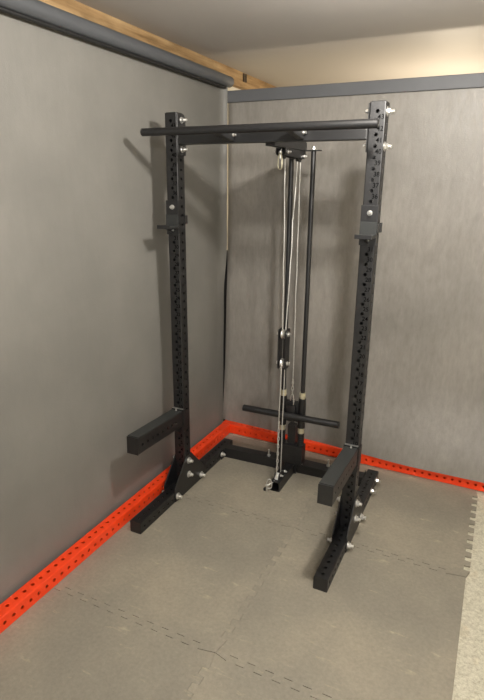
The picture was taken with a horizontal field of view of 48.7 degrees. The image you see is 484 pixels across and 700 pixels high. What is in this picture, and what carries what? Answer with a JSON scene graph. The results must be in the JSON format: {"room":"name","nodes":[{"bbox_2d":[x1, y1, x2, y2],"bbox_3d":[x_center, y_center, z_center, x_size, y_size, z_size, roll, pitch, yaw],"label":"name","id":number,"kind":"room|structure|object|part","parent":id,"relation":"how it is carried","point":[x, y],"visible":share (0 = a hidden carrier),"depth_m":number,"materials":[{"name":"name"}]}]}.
{"room":"gym","nodes":[
{"label":"gym","id":0,"kind":"room"},
{"bbox_2d":[227,87,240,249],"bbox_3d":[-1.221,-0.090,2.271,0.100,3.018,7.500,9,19,24],"label":"wall","id":1,"kind":"structure","parent":0,"point":[231,88],"depth_m":4.18,"materials":[{"name":"paint"}]},
{"bbox_2d":[0,0,233,603],"bbox_3d":[-1.412,0.152,1.597,0.097,2.729,6.069,9,19,24],"label":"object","id":2,"kind":"structure","parent":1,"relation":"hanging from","point":[86,335],"depth_m":2.82,"materials":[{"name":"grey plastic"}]},
{"bbox_2d":[39,0,274,89],"bbox_3d":[-1.141,-1.375,1.840,0.050,0.106,7.499,9,19,24],"label":"trim","id":3,"kind":"structure","parent":1,"relation":"attached to","point":[74,7],"depth_m":3.04,"materials":[{"name":"brown wood"}]},
{"bbox_2d":[223,250,227,420],"bbox_3d":[-0.121,-0.064,4.437,0.109,1.510,0.025,9,19,24],"label":"trim","id":4,"kind":"structure","parent":1,"relation":"attached to","point":[225,280],"depth_m":4.38,"materials":[{"name":"black plastic"}]},
{"bbox_2d":[243,73,246,82],"bbox_3d":[0.021,-2.077,4.088,0.012,0.056,0.050,9,19,24],"label":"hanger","id":5,"kind":"object","parent":1,"relation":"attached to","point":[244,75],"visible":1,"depth_m":4.09,"materials":[{"name":"metal"}]},
{"bbox_2d":[223,73,483,482],"bbox_3d":[1.256,-0.403,3.503,3.172,2.546,0.172,9,19,24],"label":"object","id":6,"kind":"structure","parent":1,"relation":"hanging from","point":[424,407],"depth_m":3.72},
{"bbox_2d":[75,0,483,86],"bbox_3d":[0.830,-1.178,0.912,4.420,0.100,7.500,9,19,24],"label":"ceiling","id":7,"kind":"structure","parent":0,"point":[277,43],"depth_m":3.00,"materials":[{"name":"paint"}]},
{"bbox_2d":[229,433,483,699],"bbox_3d":[0.803,1.610,1.773,4.420,0.100,7.500,9,19,24],"label":"floor","id":8,"kind":"structure","parent":0,"point":[469,671],"depth_m":2.58,"materials":[{"name":"concrete"}]},
{"bbox_2d":[0,584,214,699],"bbox_3d":[-0.791,1.419,2.157,1.036,0.010,1.041,9,19,24],"label":"foam mat","id":9,"kind":"object","parent":8,"relation":"on","point":[64,646],"visible":0.98,"depth_m":2.36,"materials":[{"name":"grey rubber"}]},
{"bbox_2d":[0,423,229,633],"bbox_3d":[-0.776,1.044,3.220,0.076,0.078,2.966,9,19,24],"label":"baseboard","id":10,"kind":"structure","parent":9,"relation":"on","point":[27,595],"depth_m":2.99,"materials":[{"name":"red metal"}]},
{"bbox_2d":[54,494,293,652],"bbox_3d":[-0.353,1.153,3.033,1.036,0.010,1.046,9,19,24],"label":"foam mat","id":11,"kind":"object","parent":8,"relation":"on","point":[190,573],"visible":0.9,"depth_m":2.90,"materials":[{"name":"grey rubber"}]},
{"bbox_2d":[162,434,335,527],"bbox_3d":[0.071,0.895,3.878,1.036,0.010,0.973,9,19,24],"label":"foam mat","id":12,"kind":"object","parent":8,"relation":"on","point":[236,484],"visible":0.65,"depth_m":3.67,"materials":[{"name":"grey rubber"}]},
{"bbox_2d":[130,100,394,592],"bbox_3d":[0.158,-0.126,3.152,1.331,2.372,1.248,9,19,24],"label":"power rack","id":13,"kind":"object","parent":12,"relation":"on","point":[289,139],"visible":0.96,"depth_m":3.14,"materials":[{"name":"black metal"}]},
{"bbox_2d":[127,407,188,455],"bbox_3d":[-0.506,0.501,3.286,0.091,0.172,0.550,9,19,24],"label":"spotter arm","id":14,"kind":"object","parent":13,"relation":"attached to","point":[143,438],"visible":0.97,"depth_m":3.21},
{"bbox_3d":[-0.623,0.545,3.044,0.076,0.104,0.007,9,19,24],"label":"plate","id":15,"kind":"part","parent":14,"relation":"part of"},
{"bbox_3d":[-0.427,0.809,3.662,0.006,0.266,0.386,9,19,24],"label":"gusset plate","id":16,"kind":"part","parent":13,"relation":"part of","materials":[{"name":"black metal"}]},
{"bbox_2d":[157,200,187,234],"bbox_3d":[-0.401,-0.763,3.089,0.092,0.193,0.187,9,19,24],"label":"j-cup","id":17,"kind":"object","parent":13,"relation":"attached to","point":[173,220],"visible":1,"depth_m":3.08,"materials":[{"name":"black metal"}]},
{"bbox_2d":[157,225,178,232],"bbox_3d":[-0.425,-0.692,3.071,0.084,0.051,0.098,9,19,24],"label":"shelf","id":18,"kind":"object","parent":17,"relation":"attached to","point":[170,228],"depth_m":3.06,"materials":[{"name":"black metal"}]},
{"bbox_3d":[-0.387,-0.773,3.121,0.089,0.193,0.064,9,19,24],"label":"plate","id":19,"kind":"part","parent":17,"relation":"part of","materials":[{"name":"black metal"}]},
{"bbox_3d":[-0.339,-1.201,2.990,0.006,0.216,0.086,9,19,24],"label":"plate","id":20,"kind":"part","parent":13,"relation":"part of","materials":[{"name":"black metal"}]},
{"bbox_3d":[-0.353,0.820,3.628,0.006,0.266,0.386,9,19,24],"label":"gusset plate","id":21,"kind":"part","parent":13,"relation":"part of","materials":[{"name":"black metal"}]},
{"bbox_3d":[0.255,-1.169,3.022,0.056,0.060,0.491,9,19,24],"label":"pulley arm","id":22,"kind":"part","parent":13,"relation":"part of","materials":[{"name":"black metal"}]},
{"bbox_3d":[0.297,-0.268,3.583,0.030,1.991,0.030,9,19,24],"label":"guide rod","id":23,"kind":"part","parent":13,"relation":"part of","materials":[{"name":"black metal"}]},
{"bbox_3d":[0.364,0.605,3.853,0.057,0.165,0.055,9,19,24],"label":"stop post","id":24,"kind":"part","parent":13,"relation":"part of","materials":[{"name":"black metal"}]},
{"bbox_3d":[0.415,0.810,3.878,0.535,0.008,0.090,9,19,24],"label":"plate","id":25,"kind":"part","parent":13,"relation":"part of","materials":[{"name":"black metal"}]},
{"bbox_3d":[0.424,-0.248,3.525,0.030,1.991,0.030,9,19,24],"label":"guide rod","id":26,"kind":"part","parent":13,"relation":"part of","materials":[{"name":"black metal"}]},
{"bbox_3d":[0.597,0.963,3.195,0.006,0.266,0.386,9,19,24],"label":"gusset plate","id":27,"kind":"part","parent":13,"relation":"part of","materials":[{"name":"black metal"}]},
{"bbox_2d":[317,443,361,506],"bbox_3d":[0.518,0.655,2.820,0.091,0.172,0.550,9,19,24],"label":"spotter arm","id":28,"kind":"object","parent":13,"relation":"attached to","point":[348,460],"visible":1,"depth_m":2.71},
{"bbox_3d":[0.401,0.699,2.577,0.076,0.104,0.007,9,19,24],"label":"plate","id":29,"kind":"part","parent":28,"relation":"part of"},
{"bbox_3d":[0.671,0.974,3.161,0.006,0.266,0.386,9,19,24],"label":"gusset plate","id":30,"kind":"part","parent":13,"relation":"part of","materials":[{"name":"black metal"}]},
{"bbox_3d":[0.611,-1.058,2.558,0.006,0.216,0.086,9,19,24],"label":"plate","id":31,"kind":"part","parent":13,"relation":"part of","materials":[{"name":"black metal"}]},
{"bbox_2d":[354,205,381,245],"bbox_3d":[0.623,-0.609,2.622,0.092,0.193,0.187,9,19,24],"label":"j-cup","id":32,"kind":"object","parent":13,"relation":"attached to","point":[369,228],"visible":1,"depth_m":2.62,"materials":[{"name":"black metal"}]},
{"bbox_2d":[354,234,375,243],"bbox_3d":[0.599,-0.538,2.604,0.084,0.051,0.098,9,19,24],"label":"shelf","id":33,"kind":"object","parent":32,"relation":"attached to","point":[363,238],"depth_m":2.60,"materials":[{"name":"black metal"}]},
{"bbox_2d":[181,653,330,699],"bbox_3d":[0.094,1.552,1.754,0.988,0.010,1.041,9,19,24],"label":"foam mat","id":34,"kind":"object","parent":8,"relation":"on","point":[224,680],"visible":1,"depth_m":2.23,"materials":[{"name":"grey rubber"}]},
{"bbox_2d":[216,528,465,699],"bbox_3d":[0.533,1.286,2.629,0.988,0.010,1.046,9,19,24],"label":"foam mat","id":35,"kind":"object","parent":8,"relation":"on","point":[384,627],"visible":0.94,"depth_m":2.53,"materials":[{"name":"grey rubber"}]},
{"bbox_2d":[222,420,483,491],"bbox_3d":[1.101,0.836,3.955,2.805,0.078,0.076,9,19,25],"label":"tube","id":36,"kind":"object","parent":8,"relation":"on","point":[235,427],"visible":0.59,"depth_m":4.01,"materials":[{"name":"red metal"}]},
{"bbox_2d":[295,464,477,576],"bbox_3d":[0.964,1.030,3.471,1.004,0.010,0.973,9,19,24],"label":"foam mat","id":37,"kind":"object","parent":8,"relation":"on","point":[420,520],"visible":0.73,"depth_m":3.33,"materials":[{"name":"grey rubber"}]}
]}

